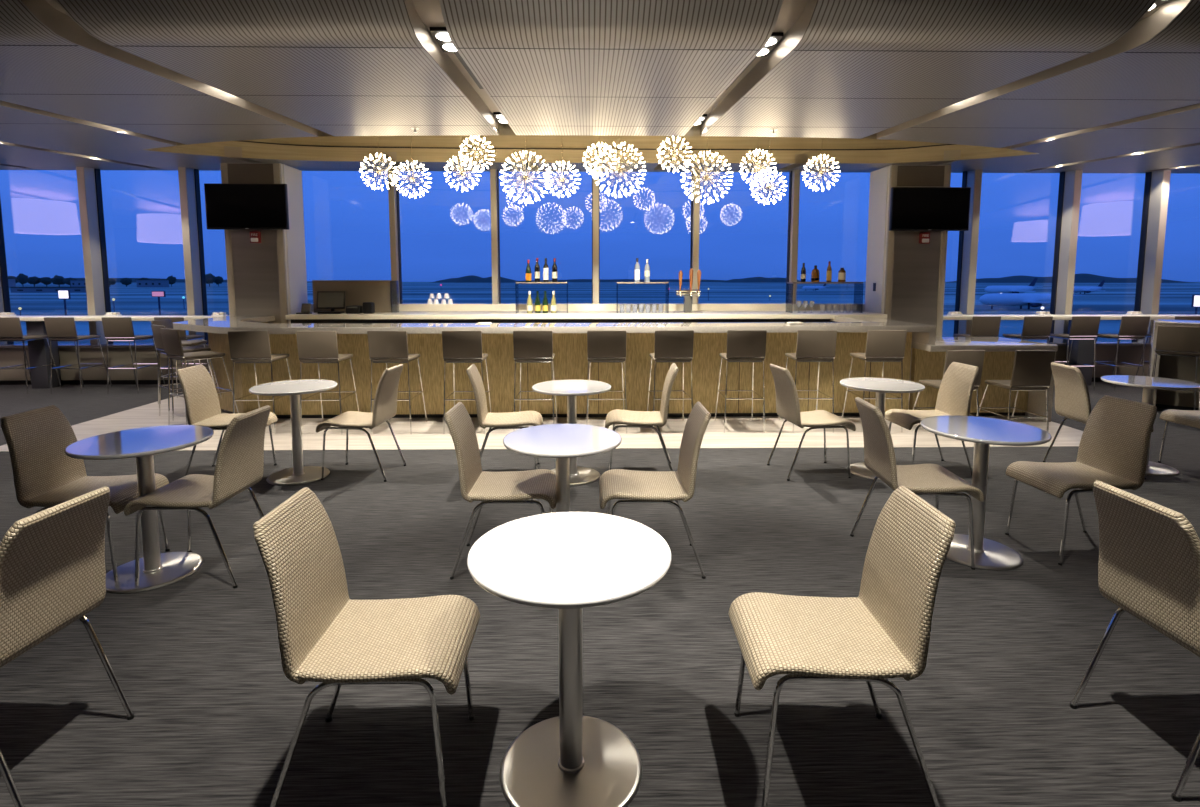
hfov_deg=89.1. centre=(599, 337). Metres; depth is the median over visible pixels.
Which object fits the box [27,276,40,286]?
tree
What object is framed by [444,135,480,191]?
globe pendant
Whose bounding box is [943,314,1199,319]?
countertop
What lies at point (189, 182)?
trim
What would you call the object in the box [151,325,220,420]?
bar stool
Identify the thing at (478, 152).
globe pendant
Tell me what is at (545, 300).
bottle
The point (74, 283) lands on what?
building
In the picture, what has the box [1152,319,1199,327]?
countertop
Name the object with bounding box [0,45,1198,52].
trim
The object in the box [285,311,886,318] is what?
countertop
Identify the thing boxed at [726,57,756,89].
air slot
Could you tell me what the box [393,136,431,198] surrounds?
globe pendant
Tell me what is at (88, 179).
trim
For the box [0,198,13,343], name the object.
trim
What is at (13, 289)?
building
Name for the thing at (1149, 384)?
round table
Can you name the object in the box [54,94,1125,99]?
trim
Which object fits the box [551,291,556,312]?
bottle
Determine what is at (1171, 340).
bar stool
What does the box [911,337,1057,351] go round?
countertop
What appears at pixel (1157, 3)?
recessed light
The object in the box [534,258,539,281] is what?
bottle
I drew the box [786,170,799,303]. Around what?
trim
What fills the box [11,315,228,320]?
countertop
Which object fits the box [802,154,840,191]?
globe pendant
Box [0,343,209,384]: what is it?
wall
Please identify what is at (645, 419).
dining chair
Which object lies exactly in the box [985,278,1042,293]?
airliner
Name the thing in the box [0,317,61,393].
bar stool
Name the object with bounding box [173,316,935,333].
countertop
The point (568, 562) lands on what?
round table
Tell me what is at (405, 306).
wall
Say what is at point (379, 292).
screen
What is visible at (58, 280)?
tree
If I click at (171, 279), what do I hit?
tree
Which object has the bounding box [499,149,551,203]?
globe pendant
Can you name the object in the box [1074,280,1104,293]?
airliner
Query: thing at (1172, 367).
countertop
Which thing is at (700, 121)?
recessed light
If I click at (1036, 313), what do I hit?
tray
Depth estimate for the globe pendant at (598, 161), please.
7.22 m
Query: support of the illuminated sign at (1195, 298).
on the airfield
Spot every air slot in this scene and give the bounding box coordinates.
[454,52,483,88]
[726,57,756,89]
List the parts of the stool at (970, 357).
seat, seat frame, backrest, leg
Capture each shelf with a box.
[516,282,567,283]
[617,282,667,283]
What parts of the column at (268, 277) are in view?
edge frame, panel, steel panel, edge frame, panel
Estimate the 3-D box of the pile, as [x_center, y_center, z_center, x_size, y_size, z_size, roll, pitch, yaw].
[2.242,-0.175,7.004,0.167,0.014,0.116,0,6,-1]
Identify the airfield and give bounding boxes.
[9,282,1199,343]
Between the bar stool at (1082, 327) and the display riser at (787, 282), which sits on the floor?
the bar stool at (1082, 327)
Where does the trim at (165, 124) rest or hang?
attached to the ceiling
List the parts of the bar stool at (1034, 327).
seat, seat frame, backrest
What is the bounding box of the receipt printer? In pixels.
[346,305,362,313]
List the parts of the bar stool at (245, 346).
leg, backrest, leg, seat frame, seat, leg, leg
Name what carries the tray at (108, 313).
on the countertop at (39, 353)
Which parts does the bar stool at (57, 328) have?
leg, backrest, seat frame, seat, leg, leg, leg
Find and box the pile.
[787,322,802,323]
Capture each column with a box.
[220,163,307,323]
[864,165,950,376]
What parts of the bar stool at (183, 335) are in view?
backrest, seat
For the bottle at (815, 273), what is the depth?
8.69 m
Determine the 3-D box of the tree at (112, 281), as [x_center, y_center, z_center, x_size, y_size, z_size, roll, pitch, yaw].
[-688.470,-78.067,855.926,15.365,12.490,15.622,0,6,-1]
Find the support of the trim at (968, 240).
attached to the wall
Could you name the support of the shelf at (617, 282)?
attached to the display riser at (617, 283)
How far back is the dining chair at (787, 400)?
4.86 m
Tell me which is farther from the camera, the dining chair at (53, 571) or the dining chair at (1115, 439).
the dining chair at (1115, 439)
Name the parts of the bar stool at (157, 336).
backrest, leg, leg, seat, leg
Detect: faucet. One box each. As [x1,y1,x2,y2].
[679,271,682,296]
[689,268,693,296]
[697,270,700,296]
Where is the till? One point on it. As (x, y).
(332, 300)
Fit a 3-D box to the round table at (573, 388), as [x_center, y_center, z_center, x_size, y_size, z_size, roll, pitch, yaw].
[-0.223,0.744,4.858,0.630,0.735,0.630,-4,7,-35]
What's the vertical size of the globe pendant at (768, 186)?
1.201 m
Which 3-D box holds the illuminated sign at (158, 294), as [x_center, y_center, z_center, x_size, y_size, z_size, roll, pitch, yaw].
[-128.568,-10.108,177.890,3.646,7.171,0.600,0,6,-1]
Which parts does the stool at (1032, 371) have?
leg, leg, leg, seat, seat frame, backrest, leg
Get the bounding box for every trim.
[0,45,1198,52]
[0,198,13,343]
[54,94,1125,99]
[76,167,113,344]
[165,124,1175,128]
[178,167,207,342]
[388,169,402,303]
[490,169,500,303]
[592,169,599,303]
[690,170,699,303]
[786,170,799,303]
[953,170,981,336]
[1048,170,1081,342]
[1131,170,1170,342]
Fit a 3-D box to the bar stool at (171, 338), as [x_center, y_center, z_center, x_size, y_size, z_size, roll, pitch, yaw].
[-4.321,0.410,6.614,0.425,1.059,0.575,4,7,33]
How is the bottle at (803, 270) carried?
on the display riser at (787, 282)
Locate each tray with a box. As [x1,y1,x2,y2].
[0,312,15,316]
[104,312,121,315]
[211,312,227,315]
[673,312,702,312]
[947,312,962,315]
[1035,312,1050,315]
[1126,311,1142,314]
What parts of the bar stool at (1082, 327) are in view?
leg, leg, seat, seat frame, backrest, leg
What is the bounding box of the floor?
[0,382,1199,806]
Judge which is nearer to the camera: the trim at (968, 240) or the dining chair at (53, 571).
the dining chair at (53, 571)
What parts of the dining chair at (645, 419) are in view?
leg, rail, seat, leg, leg, backrest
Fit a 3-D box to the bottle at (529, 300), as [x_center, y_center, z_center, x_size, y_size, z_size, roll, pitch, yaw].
[-1.003,-0.514,8.695,0.084,0.314,0.084,0,6,-1]
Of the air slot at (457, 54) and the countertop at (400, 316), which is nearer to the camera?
the air slot at (457, 54)
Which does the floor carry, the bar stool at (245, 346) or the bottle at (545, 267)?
the bar stool at (245, 346)
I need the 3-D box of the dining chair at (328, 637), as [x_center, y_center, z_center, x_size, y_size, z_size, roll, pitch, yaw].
[-0.711,0.952,1.952,0.585,0.878,0.432,0,6,-1]
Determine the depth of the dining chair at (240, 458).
3.18 m
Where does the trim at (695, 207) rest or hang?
attached to the wall at (405, 306)
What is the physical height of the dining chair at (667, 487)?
0.878 m
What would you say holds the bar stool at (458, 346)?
on the floor
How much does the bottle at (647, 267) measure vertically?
0.324 m
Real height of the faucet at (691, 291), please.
0.394 m
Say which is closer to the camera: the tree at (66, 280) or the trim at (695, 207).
the trim at (695, 207)
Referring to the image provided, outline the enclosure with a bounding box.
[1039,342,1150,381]
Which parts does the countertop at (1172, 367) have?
panel, panel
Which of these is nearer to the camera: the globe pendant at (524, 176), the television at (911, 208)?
the globe pendant at (524, 176)
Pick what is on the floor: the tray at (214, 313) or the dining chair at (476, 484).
the dining chair at (476, 484)
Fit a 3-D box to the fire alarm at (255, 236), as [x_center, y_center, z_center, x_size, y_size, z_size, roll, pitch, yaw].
[-4.745,-1.387,8.395,0.140,0.160,0.062,0,6,-1]
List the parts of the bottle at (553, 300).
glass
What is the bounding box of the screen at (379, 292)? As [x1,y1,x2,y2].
[312,280,398,312]
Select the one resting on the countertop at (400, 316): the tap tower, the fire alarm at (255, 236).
the tap tower
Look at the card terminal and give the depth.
8.44 m
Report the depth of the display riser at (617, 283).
8.59 m
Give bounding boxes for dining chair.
[0,405,169,582]
[0,486,134,806]
[124,405,270,588]
[176,364,277,475]
[253,487,479,806]
[316,364,405,481]
[444,402,556,579]
[466,364,542,469]
[599,401,710,578]
[605,363,678,470]
[728,486,955,806]
[767,364,855,480]
[850,397,983,569]
[885,362,978,474]
[1005,395,1156,565]
[1043,362,1153,478]
[1070,481,1199,801]
[1158,409,1199,462]
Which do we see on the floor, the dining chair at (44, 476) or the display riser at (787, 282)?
the dining chair at (44, 476)
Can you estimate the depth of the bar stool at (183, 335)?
8.38 m
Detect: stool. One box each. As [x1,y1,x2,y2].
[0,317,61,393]
[44,317,111,393]
[102,317,165,393]
[151,319,209,403]
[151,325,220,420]
[154,317,209,370]
[160,328,238,424]
[228,331,291,433]
[296,331,359,434]
[367,331,426,433]
[442,331,491,433]
[513,331,557,430]
[586,330,626,432]
[647,330,693,432]
[715,330,766,432]
[779,330,836,432]
[842,330,906,431]
[913,350,984,435]
[953,316,1000,336]
[976,350,1055,432]
[1003,316,1052,343]
[1048,316,1100,390]
[1093,316,1149,390]
[1135,316,1199,375]
[1152,326,1199,409]
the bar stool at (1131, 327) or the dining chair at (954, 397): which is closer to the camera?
the dining chair at (954, 397)
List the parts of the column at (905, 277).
panel, edge frame, steel panel, panel, edge frame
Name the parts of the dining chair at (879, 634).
leg, leg, seat, rail, leg, leg, backrest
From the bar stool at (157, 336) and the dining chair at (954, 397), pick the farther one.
the bar stool at (157, 336)
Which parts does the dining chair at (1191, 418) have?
leg, seat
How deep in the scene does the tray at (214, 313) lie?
8.83 m
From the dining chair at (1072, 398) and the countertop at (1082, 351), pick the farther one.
the countertop at (1082, 351)
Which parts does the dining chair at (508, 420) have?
backrest, leg, leg, rail, seat, leg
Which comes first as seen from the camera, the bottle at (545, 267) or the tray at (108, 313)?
the bottle at (545, 267)
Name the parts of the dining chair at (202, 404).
leg, backrest, leg, seat, leg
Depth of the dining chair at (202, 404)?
4.87 m
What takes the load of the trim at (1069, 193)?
attached to the wall
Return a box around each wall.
[0,163,1149,172]
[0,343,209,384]
[76,343,153,343]
[310,303,864,311]
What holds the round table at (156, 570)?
on the floor
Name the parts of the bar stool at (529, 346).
leg, leg, backrest, seat frame, seat, leg, leg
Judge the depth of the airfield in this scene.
355.32 m
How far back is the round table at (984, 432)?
3.46 m
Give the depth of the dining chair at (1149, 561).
1.97 m
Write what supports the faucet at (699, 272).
on the tap tower
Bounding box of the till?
[317,291,345,313]
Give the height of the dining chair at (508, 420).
0.878 m
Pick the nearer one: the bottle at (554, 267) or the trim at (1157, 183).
the bottle at (554, 267)
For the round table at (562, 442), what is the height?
0.735 m
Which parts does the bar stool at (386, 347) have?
leg, backrest, seat frame, seat, leg, leg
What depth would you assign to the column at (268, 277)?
8.49 m
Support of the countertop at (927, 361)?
on the floor
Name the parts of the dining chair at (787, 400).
leg, backrest, leg, leg, rail, seat, leg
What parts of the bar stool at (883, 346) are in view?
leg, leg, seat, seat frame, backrest, leg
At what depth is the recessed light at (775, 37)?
3.58 m
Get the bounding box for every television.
[204,183,288,229]
[889,187,970,230]
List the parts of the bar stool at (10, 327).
backrest, seat frame, seat, leg, leg, leg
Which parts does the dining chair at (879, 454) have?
leg, backrest, leg, seat, rail, leg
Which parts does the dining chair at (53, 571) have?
leg, backrest, leg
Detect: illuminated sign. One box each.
[58,290,70,315]
[152,291,165,314]
[1191,295,1199,313]
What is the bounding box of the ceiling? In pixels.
[0,0,1199,172]
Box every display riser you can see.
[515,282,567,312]
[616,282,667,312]
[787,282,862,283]
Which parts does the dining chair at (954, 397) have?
leg, seat, leg, backrest, leg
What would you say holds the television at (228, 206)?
attached to the column at (268, 277)
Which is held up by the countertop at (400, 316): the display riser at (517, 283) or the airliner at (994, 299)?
the display riser at (517, 283)
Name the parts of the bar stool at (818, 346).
leg, seat, seat frame, backrest, leg, leg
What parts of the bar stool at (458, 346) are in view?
leg, leg, backrest, seat frame, seat, leg, leg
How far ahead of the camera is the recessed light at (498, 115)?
5.76 m
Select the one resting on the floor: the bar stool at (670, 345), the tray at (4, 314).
the bar stool at (670, 345)
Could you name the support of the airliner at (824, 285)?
on the airfield
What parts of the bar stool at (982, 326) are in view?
seat, backrest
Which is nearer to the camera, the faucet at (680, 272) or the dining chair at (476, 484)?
the dining chair at (476, 484)
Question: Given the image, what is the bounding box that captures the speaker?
[363,302,374,313]
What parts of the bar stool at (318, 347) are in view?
leg, backrest, leg, seat frame, seat, leg, leg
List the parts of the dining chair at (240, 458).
leg, rail, seat, leg, leg, backrest, leg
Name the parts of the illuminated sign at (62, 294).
lit panel, post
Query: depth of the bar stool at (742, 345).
6.19 m
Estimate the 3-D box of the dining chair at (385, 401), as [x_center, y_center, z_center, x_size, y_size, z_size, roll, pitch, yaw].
[-1.926,0.663,4.952,0.585,0.878,0.432,0,6,4]
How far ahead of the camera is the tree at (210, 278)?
880.49 m
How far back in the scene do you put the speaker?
8.51 m
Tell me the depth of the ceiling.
3.95 m
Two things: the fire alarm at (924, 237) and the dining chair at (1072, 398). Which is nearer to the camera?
the dining chair at (1072, 398)
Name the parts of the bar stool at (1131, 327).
leg, seat, seat frame, backrest, leg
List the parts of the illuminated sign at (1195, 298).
lit panel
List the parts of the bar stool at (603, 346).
leg, leg, seat frame, backrest, seat, leg, leg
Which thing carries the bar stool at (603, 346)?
on the floor
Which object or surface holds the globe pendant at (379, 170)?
hanging from the ceiling panel
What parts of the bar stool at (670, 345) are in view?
leg, leg, seat, seat frame, backrest, leg, leg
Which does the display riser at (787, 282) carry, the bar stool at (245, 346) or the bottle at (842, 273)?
the bottle at (842, 273)
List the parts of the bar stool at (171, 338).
leg, backrest, leg, seat frame, seat, leg, leg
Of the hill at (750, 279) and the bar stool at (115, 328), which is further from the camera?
the hill at (750, 279)
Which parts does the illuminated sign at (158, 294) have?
lit panel, post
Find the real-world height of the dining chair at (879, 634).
0.878 m
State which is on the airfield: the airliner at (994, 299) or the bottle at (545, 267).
the airliner at (994, 299)
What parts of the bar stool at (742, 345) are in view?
leg, leg, seat, seat frame, backrest, leg, leg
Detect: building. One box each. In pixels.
[8,278,16,286]
[9,287,85,292]
[70,280,85,286]
[136,280,168,286]
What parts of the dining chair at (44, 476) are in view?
leg, backrest, seat, leg, leg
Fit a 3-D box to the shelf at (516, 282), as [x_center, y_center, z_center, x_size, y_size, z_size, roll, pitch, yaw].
[-0.825,-0.788,8.702,0.720,0.022,0.280,0,5,-1]
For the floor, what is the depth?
2.54 m
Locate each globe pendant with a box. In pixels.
[359,153,397,190]
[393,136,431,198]
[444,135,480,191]
[459,135,494,171]
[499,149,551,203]
[544,156,580,197]
[583,142,616,177]
[592,142,645,197]
[657,136,691,172]
[680,151,732,203]
[739,137,775,186]
[750,142,786,204]
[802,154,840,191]
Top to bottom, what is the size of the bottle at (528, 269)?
0.314 m
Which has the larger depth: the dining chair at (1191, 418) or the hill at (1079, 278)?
the hill at (1079, 278)
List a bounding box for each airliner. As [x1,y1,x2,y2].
[802,284,828,290]
[979,282,1083,308]
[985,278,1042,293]
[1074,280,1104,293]
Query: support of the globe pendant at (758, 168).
hanging from the ceiling panel
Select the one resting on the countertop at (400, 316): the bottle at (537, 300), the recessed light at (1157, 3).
the bottle at (537, 300)
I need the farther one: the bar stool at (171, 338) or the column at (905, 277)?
the column at (905, 277)
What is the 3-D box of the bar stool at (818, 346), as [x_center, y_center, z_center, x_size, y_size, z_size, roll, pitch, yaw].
[2.202,0.422,6.488,0.425,1.059,0.575,0,6,1]
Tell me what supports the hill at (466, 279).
on the airfield
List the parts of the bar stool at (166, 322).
leg, backrest, leg, seat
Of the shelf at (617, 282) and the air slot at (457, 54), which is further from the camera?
the shelf at (617, 282)
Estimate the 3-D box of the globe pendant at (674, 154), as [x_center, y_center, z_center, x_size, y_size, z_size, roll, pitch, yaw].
[0.884,-2.357,7.222,0.418,0.782,0.416,-1,6,-8]
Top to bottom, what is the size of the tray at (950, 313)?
0.055 m
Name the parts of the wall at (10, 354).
panel, panel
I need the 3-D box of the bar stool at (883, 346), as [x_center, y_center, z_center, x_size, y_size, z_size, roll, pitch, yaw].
[2.912,0.421,6.500,0.425,1.059,0.575,0,6,1]
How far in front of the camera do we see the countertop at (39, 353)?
8.79 m
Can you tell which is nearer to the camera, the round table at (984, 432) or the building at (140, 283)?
the round table at (984, 432)
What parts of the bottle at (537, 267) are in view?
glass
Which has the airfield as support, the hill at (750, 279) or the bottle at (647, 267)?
the hill at (750, 279)
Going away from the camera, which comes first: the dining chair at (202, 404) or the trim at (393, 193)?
the dining chair at (202, 404)
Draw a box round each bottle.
[526,260,531,281]
[527,291,532,312]
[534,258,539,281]
[535,291,540,312]
[542,291,547,312]
[543,258,548,281]
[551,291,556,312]
[552,258,556,281]
[634,258,639,281]
[644,259,649,281]
[801,263,805,281]
[811,265,819,281]
[826,261,831,281]
[838,268,845,281]
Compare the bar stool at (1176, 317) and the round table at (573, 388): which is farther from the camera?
the bar stool at (1176, 317)
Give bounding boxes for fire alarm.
[249,231,260,242]
[919,232,929,243]
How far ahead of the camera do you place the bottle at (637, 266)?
8.65 m
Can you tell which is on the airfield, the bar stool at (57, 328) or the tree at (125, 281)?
the tree at (125, 281)
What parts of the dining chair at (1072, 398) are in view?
leg, backrest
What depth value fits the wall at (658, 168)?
9.24 m
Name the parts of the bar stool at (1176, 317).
leg, backrest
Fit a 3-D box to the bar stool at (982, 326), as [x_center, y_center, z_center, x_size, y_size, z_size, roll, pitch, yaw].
[5.392,0.200,8.832,0.425,1.059,0.575,0,6,-1]
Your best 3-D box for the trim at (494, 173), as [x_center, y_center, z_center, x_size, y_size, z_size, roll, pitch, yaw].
[-1.589,-1.526,9.236,0.114,2.015,0.190,0,6,-1]
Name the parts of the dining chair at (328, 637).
backrest, leg, leg, rail, seat, leg, leg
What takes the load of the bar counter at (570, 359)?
on the floor
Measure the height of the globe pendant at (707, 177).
1.194 m
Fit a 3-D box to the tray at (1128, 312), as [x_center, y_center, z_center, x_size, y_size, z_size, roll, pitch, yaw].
[7.966,-0.367,9.093,0.180,0.055,0.100,0,6,-1]
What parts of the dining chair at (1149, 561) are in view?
leg, backrest, leg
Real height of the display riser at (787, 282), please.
0.440 m
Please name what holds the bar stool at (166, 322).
on the floor
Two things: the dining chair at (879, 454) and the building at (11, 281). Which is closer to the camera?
the dining chair at (879, 454)
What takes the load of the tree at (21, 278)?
on the airfield
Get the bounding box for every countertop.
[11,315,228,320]
[11,315,228,388]
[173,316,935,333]
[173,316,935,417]
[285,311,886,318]
[285,311,886,322]
[909,337,1057,421]
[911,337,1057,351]
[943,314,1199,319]
[943,314,1199,384]
[1148,319,1199,409]
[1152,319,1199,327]
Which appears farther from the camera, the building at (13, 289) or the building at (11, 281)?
the building at (11, 281)
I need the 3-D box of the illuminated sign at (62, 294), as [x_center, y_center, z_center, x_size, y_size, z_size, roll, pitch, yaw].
[-155.663,-10.218,177.417,3.056,7.480,0.600,0,6,-1]
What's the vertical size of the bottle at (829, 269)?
0.294 m
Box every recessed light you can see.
[430,27,457,51]
[493,112,506,122]
[694,114,706,124]
[756,32,783,56]
[1149,0,1170,9]
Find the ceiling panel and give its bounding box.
[144,123,1038,163]
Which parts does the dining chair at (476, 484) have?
backrest, leg, leg, rail, seat, leg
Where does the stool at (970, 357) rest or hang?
on the floor
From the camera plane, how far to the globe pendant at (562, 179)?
7.04 m
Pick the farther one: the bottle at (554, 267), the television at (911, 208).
the bottle at (554, 267)
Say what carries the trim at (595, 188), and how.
attached to the wall at (405, 306)
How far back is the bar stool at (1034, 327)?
8.55 m
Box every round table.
[64,425,213,593]
[249,379,337,485]
[467,512,671,806]
[503,424,621,511]
[532,379,611,485]
[839,377,924,480]
[920,416,1051,570]
[1101,375,1199,475]
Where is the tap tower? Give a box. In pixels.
[673,268,702,312]
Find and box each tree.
[17,273,27,286]
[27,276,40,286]
[40,277,51,285]
[50,275,64,286]
[63,277,76,286]
[109,278,115,286]
[120,278,131,286]
[166,276,175,286]
[205,273,215,286]
[214,276,222,285]
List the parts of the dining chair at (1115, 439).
leg, leg, seat, leg, rail, backrest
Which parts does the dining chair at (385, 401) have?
leg, rail, seat, leg, leg, backrest, leg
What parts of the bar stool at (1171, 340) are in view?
leg, seat, seat frame, backrest, leg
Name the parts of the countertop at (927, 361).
panel, waterfall leg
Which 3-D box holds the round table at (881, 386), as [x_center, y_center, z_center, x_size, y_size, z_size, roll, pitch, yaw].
[2.275,0.734,4.971,0.630,0.735,0.630,0,6,3]
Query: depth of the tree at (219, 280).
899.61 m
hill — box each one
[17,278,311,282]
[430,275,518,282]
[519,279,726,281]
[724,277,800,282]
[945,273,1194,282]
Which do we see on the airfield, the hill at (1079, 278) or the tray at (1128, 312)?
the hill at (1079, 278)
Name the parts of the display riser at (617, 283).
pane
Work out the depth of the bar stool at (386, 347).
6.12 m
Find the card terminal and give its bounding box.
[296,304,311,313]
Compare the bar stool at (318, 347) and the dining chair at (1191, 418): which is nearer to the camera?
the dining chair at (1191, 418)
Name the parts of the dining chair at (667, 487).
leg, leg, seat, rail, leg, leg, backrest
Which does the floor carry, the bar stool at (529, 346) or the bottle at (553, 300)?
the bar stool at (529, 346)
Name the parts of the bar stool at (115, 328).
leg, backrest, seat frame, seat, leg, leg, leg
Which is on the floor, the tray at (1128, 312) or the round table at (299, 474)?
the round table at (299, 474)
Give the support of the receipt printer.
on the countertop at (400, 316)
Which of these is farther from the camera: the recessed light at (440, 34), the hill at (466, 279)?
the hill at (466, 279)
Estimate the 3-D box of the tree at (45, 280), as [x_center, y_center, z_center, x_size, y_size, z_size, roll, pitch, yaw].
[-814.004,-82.860,896.891,14.739,14.179,14.773,0,6,-1]
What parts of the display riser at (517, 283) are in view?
pane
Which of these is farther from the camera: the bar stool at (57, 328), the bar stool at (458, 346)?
the bar stool at (57, 328)
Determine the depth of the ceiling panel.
8.29 m
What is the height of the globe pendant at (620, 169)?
1.130 m
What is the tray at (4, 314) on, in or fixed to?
on the countertop at (39, 353)
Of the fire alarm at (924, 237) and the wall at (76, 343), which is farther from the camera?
the wall at (76, 343)
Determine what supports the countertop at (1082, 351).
on the floor
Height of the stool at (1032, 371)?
0.870 m

